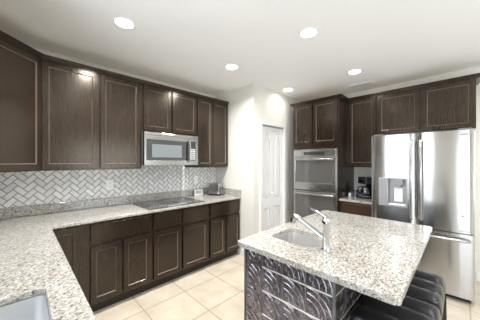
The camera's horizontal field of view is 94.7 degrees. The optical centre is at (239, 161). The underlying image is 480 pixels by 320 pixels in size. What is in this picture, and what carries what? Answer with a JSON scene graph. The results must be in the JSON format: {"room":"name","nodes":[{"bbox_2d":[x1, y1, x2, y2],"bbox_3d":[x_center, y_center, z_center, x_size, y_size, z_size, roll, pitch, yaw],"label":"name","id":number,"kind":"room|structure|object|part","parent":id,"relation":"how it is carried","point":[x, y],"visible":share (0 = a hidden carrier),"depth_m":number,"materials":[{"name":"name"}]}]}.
{"room":"kitchen","nodes":[
{"label":"kitchen","id":0,"kind":"room"},
{"bbox_2d":[32,47,214,97],"bbox_3d":[-0.969,0.143,3.447,4.650,2.617,0.100,0,0,-45],"label":"wall","id":1,"kind":"structure","parent":0,"point":[37,49],"depth_m":2.77,"materials":[{"name":"white paint"}]},
{"bbox_2d":[0,39,41,172],"bbox_3d":[-2.064,-0.434,1.834,0.622,1.032,0.636,0,0,-45],"label":"upper cabinet","id":2,"kind":"object","parent":1,"relation":"attached to","point":[20,71],"visible":1,"depth_m":1.83,"materials":[{"name":"brown wood"}]},
{"bbox_2d":[40,60,98,170],"bbox_3d":[-1.784,-0.434,2.313,0.465,1.032,0.353,0,0,-45],"label":"upper cabinet","id":3,"kind":"object","parent":1,"relation":"attached to","point":[70,95],"visible":0.97,"depth_m":2.17,"materials":[{"name":"brown wood"}]},
{"bbox_3d":[-1.669,-0.435,2.194,0.348,0.909,0.005,0,0,-45],"label":"door panel","id":4,"kind":"part","parent":3,"relation":"part of","materials":[{"name":"brown wood"}]},
{"bbox_2d":[0,165,215,207],"bbox_3d":[-1.469,0.234,2.871,2.930,0.404,0.008,0,0,-45],"label":"backsplash","id":5,"kind":"structure","parent":1,"relation":"attached to","point":[17,189],"depth_m":2.60,"materials":[{"name":"tile"}]},
{"bbox_2d":[106,180,112,189],"bbox_3d":[-1.605,0.282,2.724,0.080,0.120,0.008,0,0,-45],"label":"wall outlet","id":6,"kind":"object","parent":5,"relation":"attached to","point":[109,183],"visible":1,"depth_m":2.72,"materials":[{"name":"white plastic"}]},
{"bbox_2d":[99,74,140,169],"bbox_3d":[-1.462,-0.434,2.635,0.445,1.032,0.353,0,0,-45],"label":"upper cabinet","id":7,"kind":"object","parent":1,"relation":"attached to","point":[119,99],"visible":0.97,"depth_m":2.50,"materials":[{"name":"brown wood"}]},
{"bbox_3d":[-1.349,-0.435,2.514,0.319,0.909,0.005,0,0,-45],"label":"door panel","id":8,"kind":"part","parent":7,"relation":"part of","materials":[{"name":"brown wood"}]},
{"bbox_2d":[141,84,196,135],"bbox_3d":[-1.025,-0.659,3.067,0.785,0.582,0.353,0,0,-45],"label":"upper cabinet","id":9,"kind":"object","parent":1,"relation":"attached to","point":[162,111],"visible":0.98,"depth_m":2.90,"materials":[{"name":"brown wood"}]},
{"bbox_2d":[0,30,228,104],"bbox_3d":[-1.135,-0.963,2.538,0.903,0.045,2.796,0,0,23],"label":"crown molding","id":10,"kind":"structure","parent":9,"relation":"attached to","point":[3,35],"depth_m":2.30,"materials":[{"name":"brown wood"}]},
{"bbox_3d":[-1.043,-0.664,2.813,0.360,0.543,0.020,0,0,-45],"label":"door","id":11,"kind":"part","parent":9,"relation":"part of","materials":[{"name":"brown wood"}]},
{"bbox_3d":[-1.044,-0.664,2.814,0.264,0.447,0.005,0,0,-45],"label":"door panel","id":12,"kind":"part","parent":9,"relation":"part of","materials":[{"name":"brown wood"}]},
{"bbox_2d":[141,131,197,165],"bbox_3d":[-0.996,-0.161,3.017,0.755,0.405,0.470,0,0,-45],"label":"microwave","id":13,"kind":"object","parent":9,"relation":"attached to","point":[156,148],"visible":0.96,"depth_m":2.83,"materials":[{"name":"grey metal"}]},
{"bbox_3d":[-0.923,-0.146,2.863,0.590,0.253,0.039,0,0,-45],"label":"door glass","id":14,"kind":"part","parent":13,"relation":"part of","materials":[{"name":"grey glass"}]},
{"bbox_3d":[-0.691,-0.145,3.026,0.022,0.305,0.053,0,0,-45],"label":"handle","id":15,"kind":"part","parent":13,"relation":"part of","materials":[{"name":"silver metal"}]},
{"bbox_3d":[-0.672,-0.151,3.113,0.080,0.263,0.040,0,0,-45],"label":"control panel","id":16,"kind":"part","parent":13,"relation":"part of","materials":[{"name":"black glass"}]},
{"bbox_3d":[-0.770,-0.664,3.086,0.377,0.543,0.020,0,0,-45],"label":"door","id":17,"kind":"part","parent":9,"relation":"part of","materials":[{"name":"brown wood"}]},
{"bbox_3d":[-0.771,-0.664,3.087,0.281,0.447,0.005,0,0,-45],"label":"door panel","id":18,"kind":"part","parent":9,"relation":"part of","materials":[{"name":"brown wood"}]},
{"bbox_2d":[185,98,227,167],"bbox_3d":[-0.533,-0.434,3.558,0.605,1.032,0.353,0,0,-45],"label":"upper cabinet","id":19,"kind":"object","parent":1,"relation":"attached to","point":[212,117],"visible":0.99,"depth_m":3.42,"materials":[{"name":"brown wood"}]},
{"bbox_3d":[-0.526,-0.435,3.329,0.275,1.005,0.020,0,0,-45],"label":"door","id":20,"kind":"part","parent":19,"relation":"part of","materials":[{"name":"brown wood"}]},
{"bbox_3d":[-0.527,-0.435,3.330,0.179,0.909,0.005,0,0,-45],"label":"door panel","id":21,"kind":"part","parent":19,"relation":"part of","materials":[{"name":"brown wood"}]},
{"bbox_3d":[-0.314,-0.435,3.542,0.302,1.005,0.020,0,0,-45],"label":"door","id":22,"kind":"part","parent":19,"relation":"part of","materials":[{"name":"brown wood"}]},
{"bbox_3d":[-0.315,-0.435,3.542,0.206,0.909,0.005,0,0,-45],"label":"door panel","id":23,"kind":"part","parent":19,"relation":"part of","materials":[{"name":"brown wood"}]},
{"bbox_2d":[215,85,248,254],"bbox_3d":[-0.117,0.143,3.662,0.100,2.617,0.800,0,0,-45],"label":"wall","id":24,"kind":"structure","parent":0,"point":[235,175],"depth_m":3.48,"materials":[{"name":"white paint"}]},
{"bbox_2d":[0,0,479,101],"bbox_3d":[0.938,-1.215,1.536,4.650,0.100,5.500,0,0,-45],"label":"ceiling","id":25,"kind":"structure","parent":0,"point":[189,44],"depth_m":2.05,"materials":[{"name":"white paint"}]},
{"bbox_2d":[114,17,134,28],"bbox_3d":[-0.967,-1.162,1.852,0.160,0.006,0.160,0,0,-45],"label":"recessed light","id":26,"kind":"object","parent":25,"relation":"in","point":[123,22],"visible":1,"depth_m":1.84,"materials":[{"name":"white paint"}]},
{"bbox_2d":[225,64,237,69],"bbox_3d":[-0.100,-1.162,2.703,0.160,0.006,0.160,0,0,-45],"label":"recessed light","id":27,"kind":"object","parent":25,"relation":"in","point":[228,66],"visible":1,"depth_m":2.69,"materials":[{"name":"white paint"}]},
{"bbox_2d":[299,27,317,37],"bbox_3d":[0.617,-1.162,1.992,0.160,0.006,0.160,0,0,-45],"label":"recessed light","id":28,"kind":"object","parent":25,"relation":"in","point":[309,32],"visible":1,"depth_m":1.98,"materials":[{"name":"white paint"}]},
{"bbox_2d":[348,69,361,73],"bbox_3d":[1.477,-1.162,2.850,0.160,0.006,0.160,0,0,-45],"label":"recessed light","id":29,"kind":"object","parent":25,"relation":"in","point":[355,71],"visible":1,"depth_m":2.84,"materials":[{"name":"white paint"}]},
{"bbox_2d":[348,81,373,88],"bbox_3d":[1.820,-1.161,3.334,0.140,0.008,0.320,0,0,-45],"label":"ceiling vent","id":30,"kind":"object","parent":25,"relation":"in","point":[368,82],"visible":1,"depth_m":3.31,"materials":[{"name":"white metal"}]},
{"bbox_2d":[249,83,301,235],"bbox_3d":[0.703,0.143,3.845,1.520,2.617,0.100,0,0,-45],"label":"wall","id":31,"kind":"structure","parent":0,"point":[265,104],"depth_m":3.45,"materials":[{"name":"white paint"}]},
{"bbox_2d":[260,120,285,231],"bbox_3d":[0.522,0.404,3.636,0.704,2.097,0.109,0,0,-45],"label":"door","id":32,"kind":"structure","parent":31,"relation":"in","point":[270,137],"depth_m":3.61,"materials":[{"name":"white paint"}]},
{"bbox_3d":[0.419,0.407,3.536,0.168,1.770,0.027,0,0,-45],"label":"raised panel","id":33,"kind":"part","parent":32,"relation":"part of","materials":[{"name":"white paint"}]},
{"bbox_3d":[0.623,0.407,3.740,0.168,1.770,0.027,0,0,-45],"label":"raised panel","id":34,"kind":"part","parent":32,"relation":"part of","materials":[{"name":"white paint"}]},
{"bbox_2d":[93,253,479,319],"bbox_3d":[0.938,1.502,1.536,4.650,0.100,5.500,0,0,-45],"label":"floor","id":35,"kind":"structure","parent":0,"point":[215,291],"depth_m":2.30,"materials":[{"name":"tile"}]},
{"bbox_2d":[53,224,88,302],"bbox_3d":[-1.727,1.010,2.168,0.310,0.884,0.633,0,0,-45],"label":"base cabinet","id":36,"kind":"object","parent":35,"relation":"on","point":[73,240],"visible":0.32,"depth_m":1.99,"materials":[{"name":"brown wood"}]},
{"bbox_3d":[-1.541,0.960,1.923,0.132,0.649,0.005,0,0,-45],"label":"door panel","id":37,"kind":"part","parent":36,"relation":"part of","materials":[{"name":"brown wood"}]},
{"bbox_3d":[-1.540,0.960,1.922,0.228,0.745,0.020,0,0,-45],"label":"door","id":38,"kind":"part","parent":36,"relation":"part of","materials":[{"name":"brown wood"}]},
{"bbox_2d":[89,213,150,311],"bbox_3d":[-1.411,1.010,2.484,0.585,0.884,0.633,0,0,-45],"label":"base cabinet","id":39,"kind":"object","parent":35,"relation":"on","point":[119,249],"visible":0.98,"depth_m":2.23,"materials":[{"name":"brown wood"}]},
{"bbox_3d":[-1.303,1.065,2.159,0.266,0.535,0.020,0,0,-45],"label":"door","id":40,"kind":"part","parent":39,"relation":"part of","materials":[{"name":"brown wood"}]},
{"bbox_3d":[-1.304,1.065,2.159,0.170,0.439,0.005,0,0,-45],"label":"door panel","id":41,"kind":"part","parent":39,"relation":"part of","materials":[{"name":"brown wood"}]},
{"bbox_3d":[-1.196,0.673,2.266,0.569,0.167,0.020,0,0,-45],"label":"drawer","id":42,"kind":"part","parent":39,"relation":"part of","materials":[{"name":"brown wood"}]},
{"bbox_3d":[-1.095,1.065,2.366,0.285,0.535,0.020,0,0,-45],"label":"door","id":43,"kind":"part","parent":39,"relation":"part of","materials":[{"name":"brown wood"}]},
{"bbox_3d":[-1.096,1.065,2.367,0.189,0.439,0.005,0,0,-45],"label":"door panel","id":44,"kind":"part","parent":39,"relation":"part of","materials":[{"name":"brown wood"}]},
{"bbox_2d":[149,208,181,288],"bbox_3d":[-1.069,1.010,2.825,0.380,0.884,0.633,0,0,-45],"label":"base cabinet","id":45,"kind":"object","parent":35,"relation":"on","point":[166,226],"visible":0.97,"depth_m":2.60,"materials":[{"name":"brown wood"}]},
{"bbox_3d":[-0.849,0.673,2.611,0.346,0.167,0.020,0,0,-45],"label":"drawer","id":46,"kind":"part","parent":45,"relation":"part of","materials":[{"name":"brown wood"}]},
{"bbox_3d":[-0.849,1.065,2.611,0.346,0.535,0.020,0,0,-45],"label":"door","id":47,"kind":"part","parent":45,"relation":"part of","materials":[{"name":"brown wood"}]},
{"bbox_3d":[-0.850,1.065,2.612,0.250,0.439,0.005,0,0,-45],"label":"door panel","id":48,"kind":"part","parent":45,"relation":"part of","materials":[{"name":"brown wood"}]},
{"bbox_2d":[179,204,207,276],"bbox_3d":[-0.791,1.010,3.102,0.405,0.884,0.633,0,0,-45],"label":"base cabinet","id":49,"kind":"object","parent":35,"relation":"on","point":[194,218],"visible":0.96,"depth_m":2.87,"materials":[{"name":"brown wood"}]},
{"bbox_3d":[-0.575,0.673,2.885,0.380,0.167,0.020,0,0,-45],"label":"drawer","id":50,"kind":"part","parent":49,"relation":"part of","materials":[{"name":"brown wood"}]},
{"bbox_3d":[-0.575,1.065,2.885,0.380,0.535,0.020,0,0,-45],"label":"door","id":51,"kind":"part","parent":49,"relation":"part of","materials":[{"name":"brown wood"}]},
{"bbox_3d":[-0.576,1.065,2.886,0.284,0.439,0.005,0,0,-45],"label":"door panel","id":52,"kind":"part","parent":49,"relation":"part of","materials":[{"name":"brown wood"}]},
{"bbox_2d":[206,199,239,265],"bbox_3d":[-0.434,1.010,3.459,0.605,0.884,0.633,0,0,-45],"label":"base cabinet","id":53,"kind":"object","parent":35,"relation":"on","point":[224,216],"visible":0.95,"depth_m":3.21,"materials":[{"name":"brown wood"}]},
{"bbox_3d":[-0.314,1.065,3.146,0.273,0.535,0.020,0,0,-45],"label":"door","id":54,"kind":"part","parent":53,"relation":"part of","materials":[{"name":"brown wood"}]},
{"bbox_3d":[-0.315,1.065,3.147,0.177,0.439,0.005,0,0,-45],"label":"door panel","id":55,"kind":"part","parent":53,"relation":"part of","materials":[{"name":"brown wood"}]},
{"bbox_3d":[-0.210,0.673,3.249,0.565,0.167,0.020,0,0,-45],"label":"drawer","id":56,"kind":"part","parent":53,"relation":"part of","materials":[{"name":"brown wood"}]},
{"bbox_3d":[-0.108,1.065,3.351,0.275,0.535,0.020,0,0,-45],"label":"door","id":57,"kind":"part","parent":53,"relation":"part of","materials":[{"name":"brown wood"}]},
{"bbox_3d":[-0.109,1.065,3.352,0.179,0.439,0.005,0,0,-45],"label":"door panel","id":58,"kind":"part","parent":53,"relation":"part of","materials":[{"name":"brown wood"}]},
{"bbox_2d":[293,98,353,211],"bbox_3d":[1.407,0.251,3.738,0.668,2.402,0.755,0,0,-45],"label":"tall cabinet","id":59,"kind":"object","parent":35,"relation":"on","point":[323,124],"visible":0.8,"depth_m":3.44,"materials":[{"name":"brown wood"}]},
{"bbox_3d":[1.036,-0.607,3.653,0.006,0.562,0.243,0,0,-45],"label":"door panel","id":60,"kind":"part","parent":59,"relation":"part of","materials":[{"name":"brown wood"}]},
{"bbox_3d":[1.035,-0.607,3.652,0.020,0.658,0.339,0,0,-45],"label":"door","id":61,"kind":"part","parent":59,"relation":"part of","materials":[{"name":"brown wood"}]},
{"bbox_2d":[293,148,337,217],"bbox_3d":[1.342,0.457,3.678,0.661,1.320,0.724,0,0,-45],"label":"double oven","id":62,"kind":"object","parent":59,"relation":"in","point":[315,170],"visible":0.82,"depth_m":3.47,"materials":[{"name":"grey metal"}]},
{"bbox_3d":[1.132,0.502,3.468,0.066,0.028,0.668,0,0,-45],"label":"handle","id":63,"kind":"part","parent":62,"relation":"part of","materials":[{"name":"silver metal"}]},
{"bbox_3d":[1.132,-0.043,3.468,0.066,0.028,0.668,0,0,-45],"label":"handle","id":64,"kind":"part","parent":62,"relation":"part of","materials":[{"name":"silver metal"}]},
{"bbox_3d":[1.170,0.779,3.506,0.043,0.625,0.692,0,0,-45],"label":"oven door","id":65,"kind":"part","parent":62,"relation":"part of","materials":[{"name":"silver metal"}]},
{"bbox_3d":[1.170,0.187,3.506,0.043,0.530,0.692,0,0,-45],"label":"oven door","id":66,"kind":"part","parent":62,"relation":"part of","materials":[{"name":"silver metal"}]},
{"bbox_3d":[1.177,-0.136,3.513,0.027,0.100,0.692,0,0,-45],"label":"control panel","id":67,"kind":"part","parent":62,"relation":"part of","materials":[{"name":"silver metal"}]},
{"bbox_3d":[1.301,-0.607,3.388,0.005,0.562,0.280,0,0,-45],"label":"door panel","id":68,"kind":"part","parent":59,"relation":"part of","materials":[{"name":"brown wood"}]},
{"bbox_3d":[1.300,-0.607,3.387,0.020,0.658,0.376,0,0,-45],"label":"door","id":69,"kind":"part","parent":59,"relation":"part of","materials":[{"name":"brown wood"}]},
{"bbox_2d":[290,73,479,106],"bbox_3d":[1.890,-0.963,3.238,0.693,0.045,2.245,0,0,-45],"label":"crown molding","id":70,"kind":"structure","parent":59,"relation":"attached to","point":[476,76],"depth_m":2.98,"materials":[{"name":"brown wood"}]},
{"bbox_2d":[238,210,431,319],"bbox_3d":[0.788,0.995,1.675,1.385,0.914,0.920,0,0,-45],"label":"kitchen island","id":71,"kind":"object","parent":35,"relation":"on","point":[377,258],"visible":0.89,"depth_m":1.30,"materials":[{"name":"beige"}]},
{"bbox_3d":[0.248,1.010,1.295,0.009,0.884,0.595,0,0,-45],"label":"tin panel","id":72,"kind":"part","parent":71,"relation":"part of","materials":[{"name":"silver metal"}]},
{"bbox_2d":[275,232,321,247],"bbox_3d":[0.433,0.653,1.586,0.309,0.172,0.369,0,0,-45],"label":"sink","id":73,"kind":"object","parent":71,"relation":"in","point":[299,239],"visible":0.12,"depth_m":1.72,"materials":[{"name":"silver metal"}]},
{"bbox_2d":[290,208,330,251],"bbox_3d":[0.448,0.416,1.429,0.060,0.243,0.278,0,0,-45],"label":"faucet","id":74,"kind":"object","parent":71,"relation":"on","point":[324,236],"visible":1,"depth_m":1.35,"materials":[{"name":"silver metal"}]},
{"bbox_3d":[0.454,0.423,1.423,0.033,0.122,0.192,0,0,-45],"label":"spout","id":75,"kind":"part","parent":74,"relation":"part of","materials":[{"name":"silver metal"}]},
{"bbox_3d":[0.492,0.322,1.389,0.015,0.055,0.116,0,0,-42],"label":"lever","id":76,"kind":"part","parent":74,"relation":"part of","materials":[{"name":"silver metal"}]},
{"bbox_3d":[0.936,1.010,1.556,1.343,0.884,0.009,0,0,-45],"label":"tin panel","id":77,"kind":"part","parent":71,"relation":"part of","materials":[{"name":"grey metal"}]},
{"bbox_2d":[340,201,371,216],"bbox_3d":[1.849,1.010,3.325,0.633,0.884,0.455,0,0,-45],"label":"base cabinet","id":78,"kind":"object","parent":35,"relation":"on","point":[361,209],"visible":0.09,"depth_m":3.10,"materials":[{"name":"brown wood"}]},
{"bbox_2d":[339,196,371,204],"bbox_3d":[1.843,0.553,3.319,0.650,0.030,0.450,0,0,-45],"label":"countertop","id":79,"kind":"structure","parent":78,"relation":"on","point":[355,199],"depth_m":3.17,"materials":[{"name":"stone"}]},
{"bbox_2d":[349,190,355,195],"bbox_3d":[1.801,0.495,3.538,0.164,0.085,0.070,0,0,-45],"label":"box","id":80,"kind":"object","parent":79,"relation":"on","point":[353,192],"visible":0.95,"depth_m":3.50,"materials":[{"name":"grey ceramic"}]},
{"bbox_2d":[356,182,365,195],"bbox_3d":[1.937,0.428,3.529,0.090,0.220,0.130,0,0,-45],"label":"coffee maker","id":81,"kind":"object","parent":79,"relation":"on","point":[357,183],"visible":0.36,"depth_m":3.52,"materials":[{"name":"plastic"}]},
{"bbox_2d":[357,176,371,198],"bbox_3d":[1.900,0.381,3.314,0.230,0.315,0.213,0,0,-7],"label":"coffee maker","id":82,"kind":"object","parent":79,"relation":"on","point":[366,191],"visible":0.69,"depth_m":3.26,"materials":[{"name":"black plastic"}]},
{"bbox_3d":[1.980,0.413,3.318,0.070,0.190,0.180,0,0,-7],"label":"water tank","id":83,"kind":"part","parent":82,"relation":"part of","materials":[{"name":"black plastic"}]},
{"bbox_2d":[350,295,441,319],"bbox_3d":[0.835,1.116,1.186,0.432,0.672,0.363,0,0,-45],"label":"counter stool","id":84,"kind":"object","parent":35,"relation":"on","point":[369,308],"visible":0.67,"depth_m":1.17,"materials":[{"name":"black leather"}]},
{"bbox_2d":[372,128,474,302],"bbox_3d":[2.247,0.552,2.755,0.814,1.800,0.910,0,0,-45],"label":"refrigerator","id":85,"kind":"object","parent":35,"relation":"on","point":[428,178],"visible":0.91,"depth_m":2.40,"materials":[{"name":"grey metal"}]},
{"bbox_3d":[1.781,0.363,2.756,0.036,0.347,0.085,0,0,-45],"label":"dispenser panel","id":86,"kind":"part","parent":85,"relation":"part of","materials":[{"name":"silver metal"}]},
{"bbox_3d":[1.768,0.363,2.744,0.002,0.307,0.065,0,0,-45],"label":"touch panel","id":87,"kind":"part","parent":85,"relation":"part of","materials":[{"name":"grey plastic"}]},
{"bbox_3d":[1.871,0.201,2.703,0.072,1.058,0.451,0,0,-45],"label":"door","id":88,"kind":"part","parent":85,"relation":"part of","materials":[{"name":"silver metal"}]},
{"bbox_3d":[1.904,0.259,2.663,0.055,0.102,0.105,0,0,-45],"label":"spout","id":89,"kind":"part","parent":85,"relation":"part of","materials":[{"name":"grey plastic"}]},
{"bbox_3d":[1.955,0.202,2.527,0.076,0.922,0.028,0,0,-45],"label":"handle","id":90,"kind":"part","parent":85,"relation":"part of","materials":[{"name":"silver metal"}]},
{"bbox_3d":[2.015,0.202,2.467,0.076,0.922,0.028,0,0,-45],"label":"handle","id":91,"kind":"part","parent":85,"relation":"part of","materials":[{"name":"silver metal"}]},
{"bbox_3d":[2.195,0.201,2.379,0.072,1.058,0.453,0,0,-45],"label":"door","id":92,"kind":"part","parent":85,"relation":"part of","materials":[{"name":"silver metal"}]},
{"bbox_3d":[2.033,1.066,2.541,0.072,0.652,0.910,0,0,-45],"label":"freezer drawer","id":93,"kind":"part","parent":85,"relation":"part of","materials":[{"name":"silver metal"}]},
{"bbox_3d":[2.009,0.797,2.471,0.076,0.028,0.797,0,0,-45],"label":"handle","id":94,"kind":"part","parent":85,"relation":"part of","materials":[{"name":"silver metal"}]},
{"bbox_2d":[406,269,446,319],"bbox_3d":[1.150,1.116,1.500,0.432,0.672,0.363,0,0,-45],"label":"counter stool","id":95,"kind":"object","parent":35,"relation":"on","point":[424,286],"visible":0.41,"depth_m":1.39,"materials":[{"name":"black leather"}]},
{"bbox_3d":[1.405,1.180,1.527,0.029,0.544,0.029,0,0,0],"label":"leg","id":96,"kind":"part","parent":95,"relation":"part of","materials":[{"name":"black metal"}]},
{"bbox_3d":[-0.686,1.010,0.480,0.653,0.884,1.300,0,0,-45],"label":"base cabinet","id":97,"kind":"object","parent":35,"relation":"on","visible":0},
{"bbox_2d":[0,188,240,319],"bbox_3d":[-0.437,0.502,1.837,2.930,0.132,2.930,0,0,-45],"label":"countertop","id":98,"kind":"structure","parent":97,"relation":"on","point":[33,262],"depth_m":1.48,"materials":[{"name":"stone"}]},
{"bbox_2d":[0,295,49,319],"bbox_3d":[-0.719,0.673,0.545,0.429,0.212,0.784,0,0,-45],"label":"sink","id":99,"kind":"object","parent":98,"relation":"in","point":[35,307],"visible":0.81,"depth_m":0.91,"materials":[{"name":"silver metal"}]},
{"bbox_2d":[133,197,204,209],"bbox_3d":[-0.924,0.534,2.913,0.760,0.009,0.510,0,0,-45],"label":"cooktop","id":100,"kind":"object","parent":98,"relation":"in","point":[158,204],"visible":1,"depth_m":2.83,"materials":[{"name":"black glass"}]},
{"bbox_2d":[194,189,202,195],"bbox_3d":[-0.669,0.489,3.571,0.160,0.092,0.026,0,0,-45],"label":"framed card","id":101,"kind":"object","parent":98,"relation":"on","point":[199,191],"visible":1,"depth_m":3.57,"materials":[{"name":"white paper"}]},
{"bbox_2d":[208,182,223,195],"bbox_3d":[-0.382,0.443,3.658,0.230,0.190,0.200,0,0,27],"label":"toaster","id":102,"kind":"object","parent":98,"relation":"on","point":[216,189],"visible":1,"depth_m":3.58,"materials":[{"name":"silver metal"}]},
{"bbox_2d":[345,66,479,279],"bbox_3d":[2.902,0.143,2.789,0.100,2.617,4.500,0,0,-45],"label":"wall","id":103,"kind":"structure","parent":0,"point":[358,171],"depth_m":2.72,"materials":[{"name":"white paint"}]},
{"bbox_2d":[347,97,376,166],"bbox_3d":[1.934,-0.436,3.438,0.353,1.027,0.415,0,0,-45],"label":"upper cabinet","id":104,"kind":"object","parent":103,"relation":"attached to","point":[361,114],"visible":0.83,"depth_m":3.31,"materials":[{"name":"brown wood"}]},
{"bbox_3d":[1.825,-0.440,3.313,0.005,0.897,0.272,0,0,-45],"label":"door panel","id":105,"kind":"part","parent":104,"relation":"part of","materials":[{"name":"brown wood"}]},
{"bbox_2d":[377,79,475,134],"bbox_3d":[2.425,-0.666,2.946,0.353,0.567,0.975,0,0,-45],"label":"upper cabinet","id":106,"kind":"object","parent":103,"relation":"attached to","point":[451,106],"visible":1,"depth_m":2.77,"materials":[{"name":"brown wood"}]},
{"bbox_3d":[2.138,-0.667,3.000,0.005,0.442,0.372,0,0,-45],"label":"door panel","id":107,"kind":"part","parent":106,"relation":"part of","materials":[{"name":"brown wood"}]},
{"bbox_3d":[2.137,-0.667,2.999,0.020,0.538,0.468,0,0,-45],"label":"door","id":108,"kind":"part","parent":106,"relation":"part of","materials":[{"name":"brown wood"}]},
{"bbox_3d":[2.483,-0.667,2.654,0.005,0.442,0.364,0,0,-45],"label":"door panel","id":109,"kind":"part","parent":106,"relation":"part of","materials":[{"name":"brown wood"}]},
{"bbox_3d":[2.482,-0.667,2.653,0.020,0.538,0.460,0,0,-45],"label":"door","id":110,"kind":"part","parent":106,"relation":"part of","materials":[{"name":"brown wood"}]},
{"bbox_2d":[476,272,479,280],"bbox_3d":[3.638,1.402,1.970,0.014,0.100,2.100,0,0,-45],"label":"baseboard","id":111,"kind":"structure","parent":103,"relation":"attached to","point":[477,273],"depth_m":2.70,"materials":[{"name":"white paint"}]}
]}

